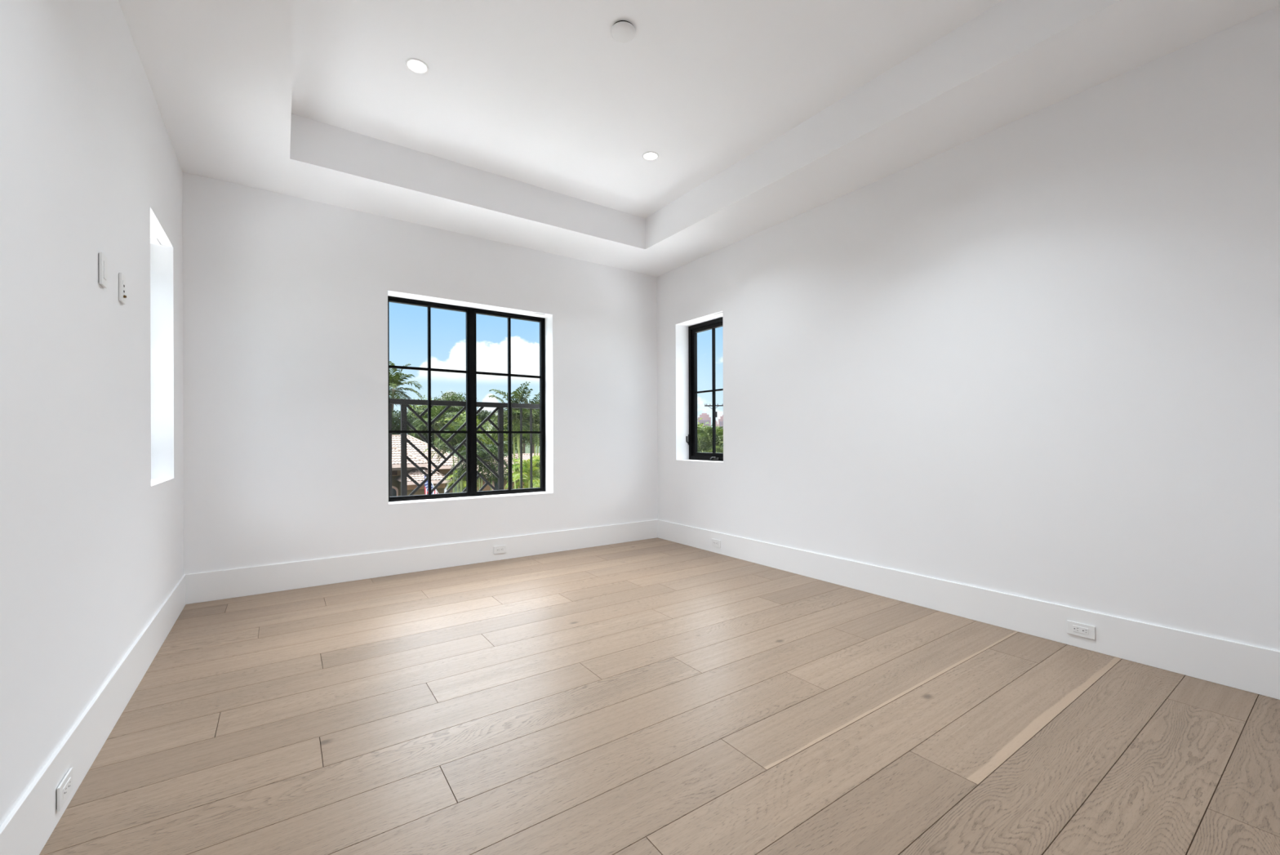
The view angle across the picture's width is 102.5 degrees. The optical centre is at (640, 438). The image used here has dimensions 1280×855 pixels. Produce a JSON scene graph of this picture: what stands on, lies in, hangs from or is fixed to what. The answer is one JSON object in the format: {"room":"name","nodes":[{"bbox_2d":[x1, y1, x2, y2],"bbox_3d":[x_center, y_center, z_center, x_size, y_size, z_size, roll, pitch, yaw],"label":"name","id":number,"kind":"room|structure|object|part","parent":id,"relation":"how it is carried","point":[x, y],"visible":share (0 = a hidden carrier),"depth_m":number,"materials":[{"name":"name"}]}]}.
{"room":"empty bedroom","nodes":[
{"label":"empty bedroom","id":0,"kind":"room"},
{"bbox_2d":[0,0,183,826],"bbox_3d":[-1.927,-0.584,1.497,0.300,3.618,4.970,0,0,-35],"label":"wall","id":1,"kind":"structure","parent":0,"point":[91,450],"depth_m":1.74,"materials":[{"name":"white paint"}]},
{"bbox_2d":[56,767,72,811],"bbox_3d":[-1.783,1.085,1.591,0.010,0.071,0.120,0,0,-35],"label":"wall outlet","id":2,"kind":"object","parent":1,"relation":"attached to","point":[64,788],"visible":1,"depth_m":1.57,"materials":[{"name":"white plastic"}]},
{"bbox_2d":[62,777,71,799],"bbox_3d":[-1.780,1.085,1.593,0.002,0.034,0.067,0,0,-35],"label":"receptacle","id":3,"kind":"object","parent":2,"relation":"attached to","point":[67,784],"depth_m":1.59,"materials":[{"name":"white plastic"}]},
{"bbox_2d":[0,574,186,854],"bbox_3d":[-1.793,1.059,1.586,0.012,0.210,4.946,0,0,-35],"label":"baseboard","id":4,"kind":"structure","parent":1,"relation":"attached to","point":[27,828],"depth_m":1.76,"materials":[{"name":"white wood"}]},
{"bbox_2d":[98,251,106,288],"bbox_3d":[-2.077,-0.650,1.985,0.013,0.122,0.071,0,0,-35],"label":"wall plate","id":5,"kind":"object","parent":1,"relation":"attached to","point":[102,258],"visible":1,"depth_m":1.97,"materials":[{"name":"white plastic"}]},
{"bbox_2d":[118,272,126,304],"bbox_3d":[-2.242,-0.649,2.227,0.020,0.120,0.071,0,0,-35],"label":"plate","id":6,"kind":"object","parent":1,"relation":"attached to","point":[122,278],"visible":1,"depth_m":2.21,"materials":[{"name":"white plastic"}]},
{"bbox_2d":[182,171,657,574],"bbox_3d":[-1.601,-0.585,4.939,4.774,3.618,0.300,0,0,-35],"label":"wall","id":7,"kind":"structure","parent":0,"point":[286,401],"depth_m":4.20,"materials":[{"name":"white paint"}]},
{"bbox_2d":[185,519,657,604],"bbox_3d":[-1.506,1.059,4.810,4.174,0.210,0.012,0,0,-35],"label":"baseboard","id":8,"kind":"structure","parent":7,"relation":"attached to","point":[200,587],"depth_m":4.37,"materials":[{"name":"white wood"}]},
{"bbox_2d":[387,295,545,502],"bbox_3d":[-1.650,-0.352,4.992,1.529,1.821,0.075,0,0,-35],"label":"window","id":9,"kind":"structure","parent":7,"relation":"in","point":[471,432],"depth_m":4.97,"materials":[{"name":"black metal"}]},
{"bbox_3d":[-1.962,-0.351,4.770,0.726,1.785,0.043,0,0,-35],"label":"sash","id":10,"kind":"part","parent":9,"relation":"part of","materials":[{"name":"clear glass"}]},
{"bbox_3d":[-1.331,-0.353,5.210,0.721,1.785,0.043,0,0,-35],"label":"sash","id":11,"kind":"part","parent":9,"relation":"part of","materials":[{"name":"black metal"}]},
{"bbox_2d":[493,545,506,554],"bbox_3d":[-1.343,1.062,4.910,0.120,0.071,0.010,0,0,-35],"label":"wall outlet","id":12,"kind":"object","parent":7,"relation":"attached to","point":[501,548],"visible":1,"depth_m":4.91,"materials":[{"name":"white plastic"}]},
{"bbox_2d":[497,546,503,551],"bbox_3d":[-1.341,1.062,4.907,0.067,0.034,0.002,0,0,-35],"label":"receptacle","id":13,"kind":"object","parent":12,"relation":"attached to","point":[499,548],"depth_m":4.91,"materials":[{"name":"white plastic"}]},
{"bbox_3d":[-1.834,0.965,5.259,3.050,0.200,0.500,0,0,-35],"label":"balcony ledge","id":14,"kind":"object","parent":7,"relation":"attached to","visible":0},
{"bbox_2d":[389,398,539,496],"bbox_3d":[-1.907,0.242,5.272,2.150,1.248,0.060,0,0,-35],"label":"balcony railing","id":15,"kind":"object","parent":14,"relation":"on","point":[404,403],"visible":0.56,"depth_m":5.24,"materials":[{"name":"black metal"}]},
{"bbox_3d":[-2.303,0.268,4.995,0.048,1.198,0.048,0,0,-35],"label":"post","id":16,"kind":"part","parent":15,"relation":"part of","materials":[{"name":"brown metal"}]},
{"bbox_3d":[-1.909,-0.357,5.272,2.150,0.050,0.060,0,0,-35],"label":"rail","id":17,"kind":"part","parent":15,"relation":"part of","materials":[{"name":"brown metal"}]},
{"bbox_3d":[-1.510,0.265,5.548,0.048,1.198,0.048,0,0,-35],"label":"post","id":18,"kind":"part","parent":15,"relation":"part of","materials":[{"name":"brown metal"}]},
{"bbox_2d":[39,537,1279,854],"bbox_3d":[-0.087,1.189,2.777,4.194,0.060,4.990,0,0,-35],"label":"floor","id":19,"kind":"structure","parent":0,"point":[657,695],"depth_m":2.01,"materials":[{"name":"brown wood"}]},
{"bbox_2d":[118,0,1279,276],"bbox_3d":[-0.098,-2.095,2.778,4.174,0.408,4.970,0,0,-35],"label":"ceiling","id":20,"kind":"structure","parent":0,"point":[528,124],"depth_m":3.11,"materials":[{"name":"white paint"}]},
{"bbox_2d":[404,57,428,74],"bbox_3d":[-1.318,-2.192,3.027,0.128,0.005,0.128,0,0,-35],"label":"recessed light","id":21,"kind":"object","parent":20,"relation":"in","point":[415,65],"visible":1,"depth_m":3.02,"materials":[{"name":"white plastic"}]},
{"bbox_2d":[610,20,635,43],"bbox_3d":[-0.093,-2.184,2.764,0.133,0.032,0.133,0,0,-35],"label":"smoke detector","id":22,"kind":"object","parent":20,"relation":"attached to","point":[622,31],"visible":1,"depth_m":2.74,"materials":[{"name":"white plastic"}]},
{"bbox_2d":[642,151,658,160],"bbox_3d":[0.078,-2.197,4.000,0.128,0.005,0.128,0,0,-35],"label":"recessed light","id":23,"kind":"object","parent":20,"relation":"in","point":[649,156],"visible":1,"depth_m":4.00,"materials":[{"name":"white plastic"}]},
{"bbox_2d":[657,5,1279,651],"bbox_3d":[1.741,-0.597,4.058,0.300,3.618,4.970,0,0,-35],"label":"wall","id":24,"kind":"structure","parent":0,"point":[1036,355],"depth_m":2.96,"materials":[{"name":"white paint"}]},
{"bbox_2d":[685,316,723,461],"bbox_3d":[0.776,-0.517,5.538,0.129,1.510,0.747,0,0,-35],"label":"window","id":25,"kind":"structure","parent":24,"relation":"in","point":[693,330],"depth_m":5.78,"materials":[{"name":"black metal"}]},
{"bbox_2d":[711,538,720,547],"bbox_3d":[0.762,1.055,5.177,0.010,0.071,0.120,0,0,-35],"label":"wall outlet","id":26,"kind":"object","parent":24,"relation":"attached to","point":[717,543],"visible":1,"depth_m":5.17,"materials":[{"name":"white plastic"}]},
{"bbox_2d":[657,519,1279,699],"bbox_3d":[1.619,1.048,3.969,0.012,0.210,4.946,0,0,-35],"label":"baseboard","id":27,"kind":"structure","parent":24,"relation":"attached to","point":[1246,667],"depth_m":3.01,"materials":[{"name":"white wood"}]},
{"bbox_2d":[1066,620,1095,639],"bbox_3d":[2.412,1.048,2.813,0.010,0.071,0.120,0,0,-35],"label":"wall outlet","id":28,"kind":"object","parent":24,"relation":"attached to","point":[1077,628],"visible":1,"depth_m":2.81,"materials":[{"name":"white plastic"}]},
{"bbox_2d":[1072,625,1088,634],"bbox_3d":[2.409,1.048,2.811,0.002,0.034,0.067,0,0,-35],"label":"receptacle","id":29,"kind":"object","parent":28,"relation":"attached to","point":[1077,629],"depth_m":2.81,"materials":[{"name":"white plastic"}]},
{"label":"outside","id":30,"kind":"structure","parent":0,"visible":0},
{"bbox_2d":[424,440,539,492],"bbox_3d":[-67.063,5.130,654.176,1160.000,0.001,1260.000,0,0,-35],"label":"ground","id":31,"kind":"structure","parent":30,"point":[526,448],"depth_m":188.16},
{"bbox_2d":[389,360,423,411],"bbox_3d":[-28.831,-2.155,60.055,6.930,14.088,6.621,0,0,-35],"label":"coconut palm","id":32,"kind":"object","parent":31,"relation":"on","point":[396,378],"visible":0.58,"depth_m":60.02,"materials":[{"name":"green plant"}]},
{"bbox_2d":[391,408,441,444],"bbox_3d":[-24.289,0.849,54.078,6.512,8.030,6.264,0,0,9],"label":"broadleaf tree","id":33,"kind":"object","parent":31,"relation":"on","point":[396,421],"visible":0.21,"depth_m":52.95,"materials":[{"name":"green plant"}]},
{"bbox_2d":[406,395,431,419],"bbox_3d":[-31.388,-0.706,75.431,6.906,11.197,6.432,0,0,-35],"label":"broadleaf tree","id":34,"kind":"object","parent":31,"relation":"on","point":[408,411],"visible":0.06,"depth_m":74.10,"materials":[{"name":"green plant"}]},
{"bbox_2d":[391,434,463,496],"bbox_3d":[-20.992,2.305,30.664,20.113,5.072,8.220,0,0,-35],"label":"house","id":35,"kind":"structure","parent":31,"relation":"on","point":[412,453],"depth_m":32.35,"materials":[{"name":"tile"}]},
{"bbox_3d":[-15.789,3.631,32.500,0.620,1.000,0.001,0,0,-35],"label":"pane","id":36,"kind":"part","parent":35,"relation":"part of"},
{"bbox_2d":[423,470,439,494],"bbox_3d":[-12.539,3.755,30.934,0.094,3.857,2.739,0,0,-1],"label":"flag","id":37,"kind":"object","parent":35,"relation":"attached to","point":[435,491],"visible":0.18,"depth_m":30.13,"materials":[{"name":"multicoloured fabric"}]},
{"bbox_2d":[412,405,458,450],"bbox_3d":[-23.388,0.403,61.408,7.093,8.916,6.701,0,0,-35],"label":"broadleaf tree","id":38,"kind":"object","parent":31,"relation":"on","point":[423,408],"visible":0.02,"depth_m":60.70,"materials":[{"name":"green plant"}]},
{"bbox_2d":[406,404,466,448],"bbox_3d":[-16.548,0.879,41.853,4.995,7.902,4.455,0,0,-12],"label":"areca palm","id":39,"kind":"object","parent":31,"relation":"on","point":[420,425],"visible":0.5,"depth_m":41.59,"materials":[{"name":"green plant"}]},
{"bbox_3d":[-16.659,1.793,41.877,0.287,6.072,0.256,0,0,-12],"label":"stem","id":40,"kind":"part","parent":39,"relation":"part of","materials":[{"name":"green plant"}]},
{"bbox_2d":[422,391,478,474],"bbox_3d":[-25.374,-0.915,69.259,7.078,11.567,6.624,0,0,-35],"label":"broadleaf tree","id":41,"kind":"object","parent":31,"relation":"on","point":[455,397],"visible":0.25,"depth_m":68.56,"materials":[{"name":"green plant"}]},
{"bbox_2d":[422,417,487,492],"bbox_3d":[-6.627,2.000,18.686,2.234,5.575,1.876,0,0,8],"label":"areca palm","id":42,"kind":"object","parent":31,"relation":"on","point":[459,437],"visible":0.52,"depth_m":18.48,"materials":[{"name":"green plant"}]},
{"bbox_3d":[-6.688,2.600,18.608,0.269,4.372,0.098,0,0,-10],"label":"stem","id":43,"kind":"part","parent":42,"relation":"part of","materials":[{"name":"green plant"}]},
{"bbox_3d":[-6.582,2.485,18.682,0.173,4.603,0.100,0,0,-4],"label":"stem","id":44,"kind":"part","parent":42,"relation":"part of","materials":[{"name":"green plant"}]},
{"bbox_2d":[436,410,488,488],"bbox_3d":[-17.261,1.058,49.773,5.201,7.559,6.567,0,0,-16],"label":"broadleaf tree","id":45,"kind":"object","parent":31,"relation":"on","point":[455,420],"visible":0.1,"depth_m":49.29,"materials":[{"name":"green plant"}]},
{"bbox_2d":[444,469,480,491],"bbox_3d":[-9.957,3.140,28.774,1.978,3.331,2.041,0,0,-35],"label":"areca palm","id":46,"kind":"object","parent":31,"relation":"on","point":[464,482],"visible":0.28,"depth_m":28.40,"materials":[{"name":"green plant"}]},
{"bbox_2d":[448,440,518,490],"bbox_3d":[-5.040,2.404,16.727,2.261,4.753,1.982,0,0,-4],"label":"areca palm","id":47,"kind":"object","parent":31,"relation":"on","point":[482,453],"visible":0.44,"depth_m":16.47,"materials":[{"name":"green plant"}]},
{"bbox_3d":[-5.166,2.763,16.764,0.228,4.037,0.102,0,0,-14],"label":"stem","id":48,"kind":"part","parent":47,"relation":"part of","materials":[{"name":"green plant"}]},
{"bbox_2d":[476,407,495,427],"bbox_3d":[-24.951,0.001,80.051,6.061,9.736,5.711,0,0,26],"label":"broadleaf tree","id":49,"kind":"object","parent":31,"relation":"on","point":[482,415],"visible":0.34,"depth_m":79.01,"materials":[{"name":"green plant"}]},
{"bbox_2d":[465,422,523,460],"bbox_3d":[-16.412,1.399,56.781,6.702,6.878,6.738,0,0,14],"label":"areca palm","id":50,"kind":"object","parent":31,"relation":"on","point":[505,436],"visible":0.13,"depth_m":56.36,"materials":[{"name":"green plant"}]},
{"bbox_2d":[476,453,539,490],"bbox_3d":[-5.742,2.973,42.185,16.101,3.629,6.260,0,0,-35],"label":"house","id":51,"kind":"structure","parent":31,"relation":"on","point":[525,455],"depth_m":37.73,"materials":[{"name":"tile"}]},
{"bbox_2d":[480,381,539,488],"bbox_3d":[-3.148,1.619,14.132,2.462,6.310,2.033,0,0,-9],"label":"areca palm","id":52,"kind":"object","parent":31,"relation":"on","point":[515,411],"visible":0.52,"depth_m":13.88,"materials":[{"name":"green plant"}]},
{"bbox_3d":[-3.345,2.161,14.120,0.314,5.225,0.089,0,0,-20],"label":"stem","id":53,"kind":"part","parent":52,"relation":"part of","materials":[{"name":"green plant"}]},
{"bbox_3d":[-3.273,2.147,14.033,0.295,5.255,0.078,0,0,-44],"label":"stem","id":54,"kind":"part","parent":52,"relation":"part of","materials":[{"name":"green plant"}]},
{"bbox_3d":[-2.925,2.200,14.256,0.204,5.145,0.095,0,0,-35],"label":"stem","id":55,"kind":"part","parent":52,"relation":"part of","materials":[{"name":"green plant"}]},
{"bbox_2d":[503,430,529,453],"bbox_3d":[-20.350,0.512,87.362,6.819,8.689,7.599,0,0,-35],"label":"broadleaf tree","id":56,"kind":"object","parent":31,"relation":"on","point":[523,444],"visible":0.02,"depth_m":86.97,"materials":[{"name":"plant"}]},
{"bbox_2d":[503,400,539,453],"bbox_3d":[-10.299,0.487,49.581,5.715,8.650,6.651,0,0,12],"label":"broadleaf tree","id":57,"kind":"object","parent":31,"relation":"on","point":[506,427],"visible":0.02,"depth_m":48.44,"materials":[{"name":"green plant"}]},
{"bbox_2d":[512,464,539,488],"bbox_3d":[-3.135,2.795,16.110,2.052,4.140,0.609,0,0,-35],"label":"hedge","id":58,"kind":"object","parent":31,"relation":"on","point":[517,483],"visible":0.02,"depth_m":15.65,"materials":[{"name":"green plant"}]},
{"bbox_2d":[697,413,711,426],"bbox_3d":[108.334,-19.071,872.118,22.000,47.227,18.300,0,0,7],"label":"apartment tower","id":59,"kind":"structure","parent":31,"relation":"on","point":[706,418],"depth_m":863.46,"materials":[{"name":"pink concrete"}]},
{"bbox_2d":[697,417,723,431],"bbox_3d":[2.711,1.907,23.657,4.400,5.708,4.003,0,0,-35],"label":"broadleaf tree","id":60,"kind":"object","parent":31,"relation":"on","point":[701,424],"visible":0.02,"depth_m":24.03,"materials":[{"name":"green plant"}]},
{"bbox_2d":[704,404,723,417],"bbox_3d":[10.633,-0.310,74.051,2.750,10.089,0.400,0,0,8],"label":"utility pole","id":61,"kind":"object","parent":31,"relation":"on","point":[706,405],"visible":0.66,"depth_m":73.94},
{"bbox_2d":[718,414,723,429],"bbox_3d":[139.478,-17.180,847.585,22.000,43.210,18.300,0,0,7],"label":"apartment tower","id":62,"kind":"structure","parent":31,"relation":"on","point":[721,420],"depth_m":839.76,"materials":[{"name":"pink concrete"}]},
{"bbox_3d":[-1.338,4.774,4.437,22.000,0.060,17.200,0,0,-35],"label":"patio","id":63,"kind":"object","parent":31,"relation":"on","visible":0},
{"bbox_2d":[504,455,539,488],"bbox_3d":[-2.447,2.545,12.161,1.679,4.452,1.411,0,0,-35],"label":"areca palm","id":64,"kind":"object","parent":63,"relation":"on","point":[535,464],"visible":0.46,"depth_m":11.90,"materials":[{"name":"green plant"}]},
{"bbox_2d":[697,425,723,453],"bbox_3d":[1.840,2.194,13.510,2.534,5.125,2.006,0,0,-35],"label":"areca palm","id":65,"kind":"object","parent":63,"relation":"on","point":[704,437],"visible":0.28,"depth_m":13.28,"materials":[{"name":"green plant"}]},
{"bbox_2d":[697,425,723,444],"bbox_3d":[2.712,2.156,17.302,2.225,5.195,2.027,0,0,-35],"label":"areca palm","id":66,"kind":"object","parent":63,"relation":"on","point":[718,425],"visible":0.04,"depth_m":16.89,"materials":[{"name":"green plant"}]}
]}

